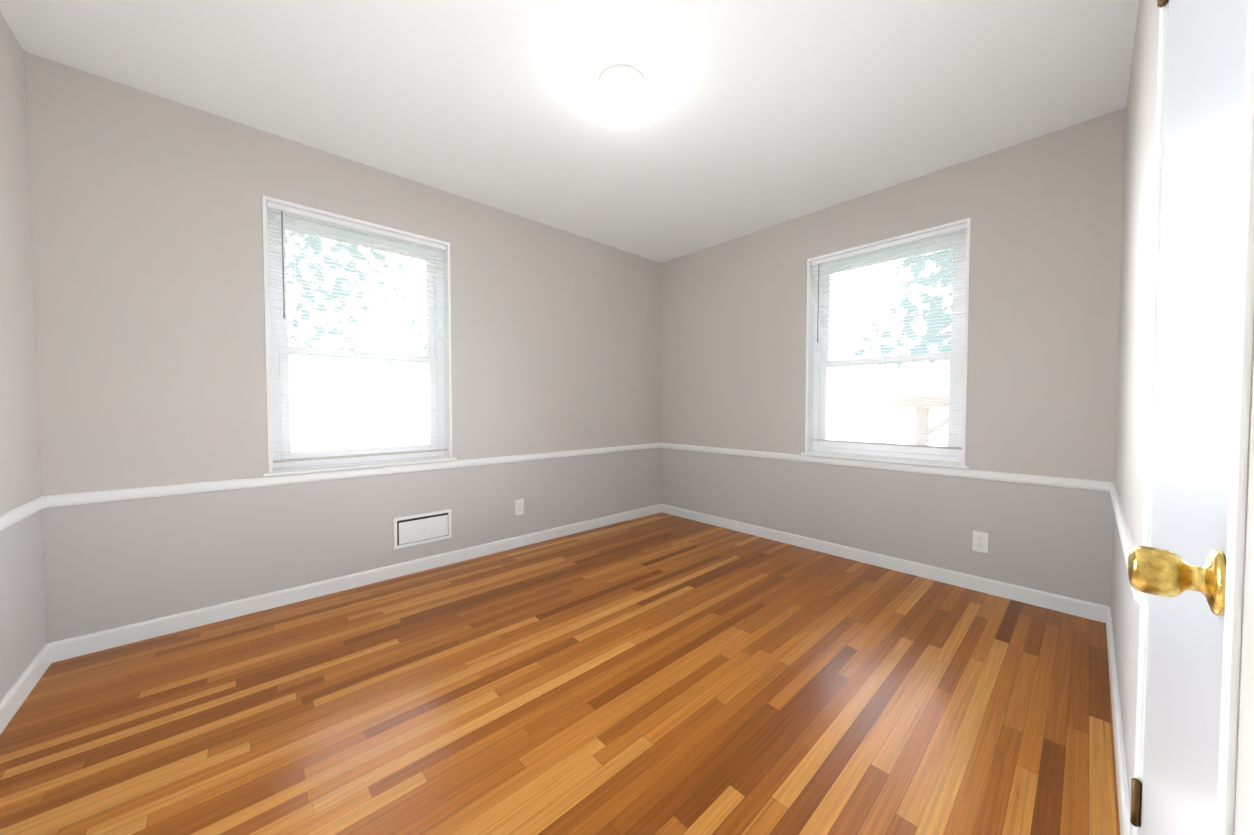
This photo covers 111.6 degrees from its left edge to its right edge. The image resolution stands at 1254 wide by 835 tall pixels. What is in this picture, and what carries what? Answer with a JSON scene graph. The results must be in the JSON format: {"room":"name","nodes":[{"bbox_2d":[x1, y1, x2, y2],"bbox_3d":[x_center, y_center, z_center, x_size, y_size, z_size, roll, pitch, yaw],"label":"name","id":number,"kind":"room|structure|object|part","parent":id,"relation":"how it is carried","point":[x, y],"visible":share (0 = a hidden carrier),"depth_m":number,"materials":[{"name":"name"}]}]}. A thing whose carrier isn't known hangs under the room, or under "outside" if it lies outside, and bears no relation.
{"room":"empty bedroom","nodes":[
{"label":"empty bedroom","id":0,"kind":"room"},
{"bbox_2d":[0,12,45,700],"bbox_3d":[-1.444,-0.187,0.554,0.200,2.440,2.947,-1,2,-43],"label":"wall","id":1,"kind":"structure","parent":0,"point":[22,624],"depth_m":1.56,"materials":[{"name":"paint"}]},
{"bbox_2d":[0,496,46,530],"bbox_3d":[-1.364,0.371,0.643,0.017,0.050,2.947,-1,2,-43],"label":"trim","id":2,"kind":"structure","parent":1,"relation":"attached to","point":[16,514],"depth_m":1.53,"materials":[{"name":"white wood"}]},
{"bbox_2d":[0,644,51,733],"bbox_3d":[-1.365,0.991,0.659,0.014,0.080,2.947,-1,2,-43],"label":"baseboard","id":3,"kind":"structure","parent":1,"relation":"attached to","point":[17,694],"depth_m":1.52,"materials":[{"name":"white wood"}]},
{"bbox_2d":[24,52,660,642],"bbox_3d":[-1.083,-0.254,3.022,4.073,2.440,0.200,-1,2,-43],"label":"wall","id":4,"kind":"structure","parent":0,"point":[146,218],"depth_m":2.10,"materials":[{"name":"paint"}]},
{"bbox_2d":[44,443,660,507],"bbox_3d":[-1.010,0.308,2.958,3.673,0.050,0.017,-1,2,-43],"label":"trim","id":5,"kind":"structure","parent":4,"relation":"attached to","point":[69,499],"depth_m":2.25,"materials":[{"name":"white wood"}]},
{"bbox_2d":[46,504,660,662],"bbox_3d":[-1.011,0.928,2.976,3.673,0.080,0.014,-1,2,-43],"label":"baseboard","id":6,"kind":"structure","parent":4,"relation":"attached to","point":[77,646],"depth_m":2.27,"materials":[{"name":"white"}]},
{"bbox_2d":[266,206,447,468],"bbox_3d":[-1.571,-0.427,2.567,0.903,1.388,0.154,-1,2,-43],"label":"window","id":7,"kind":"structure","parent":4,"relation":"in","point":[273,216],"depth_m":2.48,"materials":[{"name":"white plastic"}]},
{"bbox_3d":[-1.605,-0.717,2.596,0.816,0.724,0.030,-1,2,-43],"label":"window sash","id":8,"kind":"part","parent":7,"relation":"part of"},
{"bbox_2d":[267,202,445,250],"bbox_3d":[-1.528,-1.104,2.501,0.895,0.026,0.027,-1,2,-43],"label":"blind headrail","id":9,"kind":"object","parent":7,"relation":"attached to","point":[297,212],"visible":0.9,"depth_m":2.44,"materials":[{"name":"white plastic"}]},
{"bbox_2d":[294,215,299,458],"bbox_3d":[-1.767,-0.430,2.282,0.002,1.310,0.002,-1,2,-43],"label":"blind cord","id":10,"kind":"object","parent":9,"relation":"hanging from","point":[294,215],"depth_m":2.29,"materials":[{"name":"white fabric"}]},
{"bbox_2d":[366,235,370,439],"bbox_3d":[-1.519,-0.436,2.510,0.002,1.310,0.002,-1,2,-43],"label":"blind cord","id":11,"kind":"object","parent":9,"relation":"hanging from","point":[369,356],"depth_m":2.51,"materials":[{"name":"white fabric"}]},
{"bbox_2d":[426,248,430,449],"bbox_3d":[-1.271,-0.442,2.738,0.002,1.310,0.002,-1,2,-43],"label":"blind cord","id":12,"kind":"object","parent":9,"relation":"hanging from","point":[426,248],"depth_m":2.75,"materials":[{"name":"white fabric"}]},
{"bbox_3d":[-1.605,-0.716,2.596,0.740,0.654,0.004,-1,2,-43],"label":"glass","id":13,"kind":"part","parent":7,"relation":"part of","materials":[{"name":"clear glass"}]},
{"bbox_3d":[-1.581,-0.083,2.587,0.816,0.631,0.030,-1,2,-43],"label":"window sash","id":14,"kind":"part","parent":7,"relation":"part of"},
{"bbox_3d":[-1.581,-0.088,2.587,0.740,0.551,0.004,-1,2,-43],"label":"glass","id":15,"kind":"part","parent":7,"relation":"part of","materials":[{"name":"clear glass"}]},
{"bbox_3d":[-1.528,0.223,2.537,0.895,0.013,0.022,-1,2,-43],"label":"window blind bottom rail","id":16,"kind":"part","parent":7,"relation":"part of","materials":[{"name":"white plastic"}]},
{"bbox_2d":[262,195,451,471],"bbox_3d":[-1.537,-0.431,2.530,0.935,1.410,0.104,-1,2,-43],"label":"window frame","id":17,"kind":"structure","parent":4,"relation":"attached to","point":[447,366],"depth_m":2.51,"materials":[{"name":"white"}]},
{"bbox_2d":[263,458,456,476],"bbox_3d":[-1.496,0.284,2.504,0.979,0.016,0.026,-1,2,-43],"label":"window sill","id":18,"kind":"structure","parent":4,"relation":"attached to","point":[348,467],"depth_m":2.43,"materials":[{"name":"white"}]},
{"bbox_2d":[393,509,451,549],"bbox_3d":[-1.289,0.707,2.708,0.347,0.192,0.023,-1,2,-43],"label":"air vent","id":19,"kind":"object","parent":4,"relation":"in","point":[417,529],"visible":1,"depth_m":2.70,"materials":[{"name":"white metal"}]},
{"bbox_2d":[515,499,523,515],"bbox_3d":[-0.799,0.667,3.168,0.070,0.115,0.007,-1,2,-43],"label":"electrical outlet","id":20,"kind":"object","parent":4,"relation":"attached to","point":[519,507],"visible":1,"depth_m":3.17,"materials":[{"name":"white plastic"}]},
{"bbox_2d":[0,512,1119,834],"bbox_3d":[-0.019,1.027,1.899,4.073,0.060,3.347,-1,2,-43],"label":"floor","id":21,"kind":"structure","parent":0,"point":[660,674],"depth_m":1.47,"materials":[{"name":"brown wood"}]},
{"bbox_2d":[0,0,1138,262],"bbox_3d":[-0.019,-1.472,1.830,4.073,0.060,3.347,-1,2,-43],"label":"ceiling","id":22,"kind":"structure","parent":0,"point":[748,116],"depth_m":1.85,"materials":[{"name":"white paint"}]},
{"bbox_2d":[598,65,643,117],"bbox_3d":[-0.025,-1.378,1.840,0.200,0.128,0.200,-1,2,-43],"label":"ceiling light","id":23,"kind":"object","parent":22,"relation":"attached to","point":[621,88],"visible":1,"depth_m":1.78,"materials":[{"name":"white glass"}]},
{"bbox_2d":[661,108,1125,606],"bbox_3d":[1.475,-0.256,3.101,0.200,2.440,3.147,-1,2,-43],"label":"wall","id":24,"kind":"structure","parent":0,"point":[1044,213],"depth_m":2.42,"materials":[{"name":"paint"}]},
{"bbox_2d":[661,504,1108,622],"bbox_3d":[1.328,0.923,3.135,0.014,0.080,2.947,-1,2,-43],"label":"baseboard","id":25,"kind":"structure","parent":24,"relation":"attached to","point":[1077,607],"depth_m":2.61,"materials":[{"name":"white wood"}]},
{"bbox_2d":[801,452,969,468],"bbox_3d":[1.621,0.276,2.789,0.026,0.016,0.979,-1,2,-43],"label":"window sill","id":26,"kind":"structure","parent":24,"relation":"attached to","point":[897,461],"depth_m":2.71,"materials":[{"name":"white"}]},
{"bbox_2d":[661,443,1110,491],"bbox_3d":[1.327,0.303,3.117,0.017,0.050,2.947,-1,2,-43],"label":"trim","id":27,"kind":"structure","parent":24,"relation":"attached to","point":[1085,484],"depth_m":2.59,"materials":[{"name":"white"}]},
{"bbox_2d":[805,218,969,465],"bbox_3d":[1.666,-0.438,2.811,0.104,1.410,0.935,-1,2,-43],"label":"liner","id":28,"kind":"object","parent":24,"relation":"attached to","point":[809,377],"visible":0.73,"depth_m":2.88,"materials":[{"name":"white wood"}]},
{"bbox_2d":[810,229,966,462],"bbox_3d":[1.703,-0.434,2.845,0.154,1.388,0.903,-1,2,-43],"label":"window","id":29,"kind":"structure","parent":24,"relation":"in","point":[818,345],"depth_m":2.77,"materials":[{"name":"white plastic"}]},
{"bbox_3d":[1.655,0.172,2.818,0.022,0.013,0.895,-1,2,-43],"label":"window blind bottom rail","id":30,"kind":"part","parent":29,"relation":"part of","materials":[{"name":"white plastic"}]},
{"bbox_3d":[1.714,-0.096,2.865,0.004,0.551,0.740,-1,2,-43],"label":"glass","id":31,"kind":"part","parent":29,"relation":"part of","materials":[{"name":"clear glass"}]},
{"bbox_3d":[1.714,-0.090,2.865,0.030,0.631,0.816,-1,2,-43],"label":"window sash","id":32,"kind":"part","parent":29,"relation":"part of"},
{"bbox_2d":[811,223,966,265],"bbox_3d":[1.655,-1.112,2.783,0.027,0.026,0.895,-1,2,-43],"label":"blind headrail","id":33,"kind":"object","parent":29,"relation":"attached to","point":[902,241],"visible":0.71,"depth_m":2.72,"materials":[{"name":"white plastic"}]},
{"bbox_2d":[824,273,827,439],"bbox_3d":[1.418,-0.472,3.040,0.002,1.267,0.002,-1,2,-43],"label":"blind cord","id":34,"kind":"object","parent":33,"relation":"hanging from","point":[826,273],"depth_m":3.05,"materials":[{"name":"white plastic"}]},
{"bbox_2d":[876,255,880,442],"bbox_3d":[1.646,-0.465,2.792,0.002,1.267,0.002,-1,2,-43],"label":"blind cord","id":35,"kind":"object","parent":33,"relation":"hanging from","point":[879,346],"depth_m":2.80,"materials":[{"name":"white fabric"}]},
{"bbox_2d":[939,256,943,425],"bbox_3d":[1.874,-0.459,2.544,0.002,1.267,0.002,-1,2,-43],"label":"blind cord","id":36,"kind":"object","parent":33,"relation":"hanging from","point":[942,256],"depth_m":2.55,"materials":[{"name":"white fabric"}]},
{"bbox_3d":[1.740,-0.723,2.872,0.004,0.654,0.740,-1,2,-43],"label":"glass","id":37,"kind":"part","parent":29,"relation":"part of","materials":[{"name":"clear glass"}]},
{"bbox_3d":[1.740,-0.724,2.872,0.030,0.724,0.816,-1,2,-43],"label":"window sash","id":38,"kind":"part","parent":29,"relation":"part of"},
{"bbox_2d":[972,531,988,552],"bbox_3d":[1.996,0.703,2.407,0.007,0.115,0.070,-1,2,-43],"label":"electrical outlet","id":39,"kind":"object","parent":24,"relation":"attached to","point":[979,541],"visible":1,"depth_m":2.40,"materials":[{"name":"white plastic"}]},
{"bbox_2d":[1111,0,1253,834],"bbox_3d":[0.973,-0.189,0.639,3.873,2.440,0.200,-1,2,-43],"label":"wall","id":40,"kind":"structure","parent":0,"point":[1140,134],"depth_m":0.87,"materials":[{"name":"paint"}]},
{"bbox_2d":[1106,607,1131,834],"bbox_3d":[1.696,0.968,1.481,1.711,0.080,0.014,-1,2,-43],"label":"baseboard","id":41,"kind":"structure","parent":40,"relation":"attached to","point":[1123,797],"depth_m":1.25,"materials":[{"name":"white"}]},
{"bbox_2d":[1109,482,1139,603],"bbox_3d":[1.695,0.349,1.466,1.711,0.050,0.017,-1,2,-43],"label":"trim","id":42,"kind":"structure","parent":40,"relation":"attached to","point":[1126,539],"depth_m":1.28,"materials":[{"name":"white wood"}]},
{"bbox_2d":[1130,0,1247,834],"bbox_3d":[0.775,0.012,0.584,0.723,2.018,0.048,-1,2,-43],"label":"door leaf","id":43,"kind":"structure","parent":40,"relation":"in","point":[1204,110],"depth_m":0.52,"materials":[{"name":"white paint"}]},
{"bbox_3d":[1.024,0.775,0.858,0.013,0.095,0.013,-1,2,-43],"label":"door hinge","id":44,"kind":"part","parent":43,"relation":"part of","materials":[{"name":"gold metal"}]},
{"bbox_3d":[1.038,0.775,0.843,0.002,0.089,0.034,-1,2,-43],"label":"door hinge leaf","id":45,"kind":"part","parent":43,"relation":"part of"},
{"bbox_3d":[1.024,-0.835,0.814,0.013,0.095,0.013,-1,2,-43],"label":"door hinge","id":46,"kind":"part","parent":43,"relation":"part of","materials":[{"name":"gold metal"}]},
{"bbox_2d":[1128,546,1225,615],"bbox_3d":[0.527,0.151,0.411,0.060,0.060,0.056,-1,2,-43],"label":"door knob","id":47,"kind":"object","parent":43,"relation":"attached to","point":[1160,572],"depth_m":0.40,"materials":[{"name":"gold metal"}]},
{"bbox_2d":[1132,0,1253,834],"bbox_3d":[0.816,-0.011,0.558,0.798,2.088,0.127,-1,2,-43],"label":"door frame","id":48,"kind":"structure","parent":40,"relation":"attached to","point":[1236,541],"depth_m":0.34,"materials":[{"name":"white"}]},
{"label":"outside","id":49,"kind":"structure","parent":0,"visible":0},
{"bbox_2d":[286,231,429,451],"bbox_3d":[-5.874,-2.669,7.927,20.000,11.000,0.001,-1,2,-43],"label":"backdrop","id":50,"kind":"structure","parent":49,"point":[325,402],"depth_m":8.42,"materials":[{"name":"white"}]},
{"bbox_2d":[827,248,952,445],"bbox_3d":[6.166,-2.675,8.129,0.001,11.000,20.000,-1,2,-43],"label":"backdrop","id":51,"kind":"structure","parent":49,"point":[844,403],"depth_m":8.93,"materials":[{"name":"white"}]},
{"label":"ground","id":52,"kind":"structure","parent":49,"visible":0},
{"bbox_2d":[890,396,948,444],"bbox_3d":[5.493,0.457,6.101,0.250,1.550,3.000,-1,2,-43],"label":"carport","id":53,"kind":"object","parent":52,"relation":"on","point":[938,399],"depth_m":6.82,"materials":[{"name":"beige wood"}]},
{"bbox_3d":[-1.802,-1.084,2.224,0.006,0.012,0.010,-1,2,-43],"label":"hook","id":54,"kind":"object","parent":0,"visible":0},
{"bbox_2d":[281,211,284,318],"bbox_3d":[-1.798,-0.799,2.227,0.009,0.562,0.014,-1,2,-43],"label":"blind wand","id":55,"kind":"object","parent":54,"relation":"hanging from","point":[283,265],"visible":1,"depth_m":2.23,"materials":[{"name":"grey plastic"}]},
{"bbox_3d":[1.378,-1.106,3.058,0.010,0.012,0.006,-1,2,-43],"label":"hook","id":56,"kind":"object","parent":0,"visible":0},
{"bbox_2d":[817,264,818,341],"bbox_3d":[1.373,-0.821,3.061,0.014,0.562,0.009,-1,2,-43],"label":"blind wand","id":57,"kind":"object","parent":56,"relation":"hanging from","point":[818,302],"visible":1,"depth_m":3.06,"materials":[{"name":"grey plastic"}]}
]}

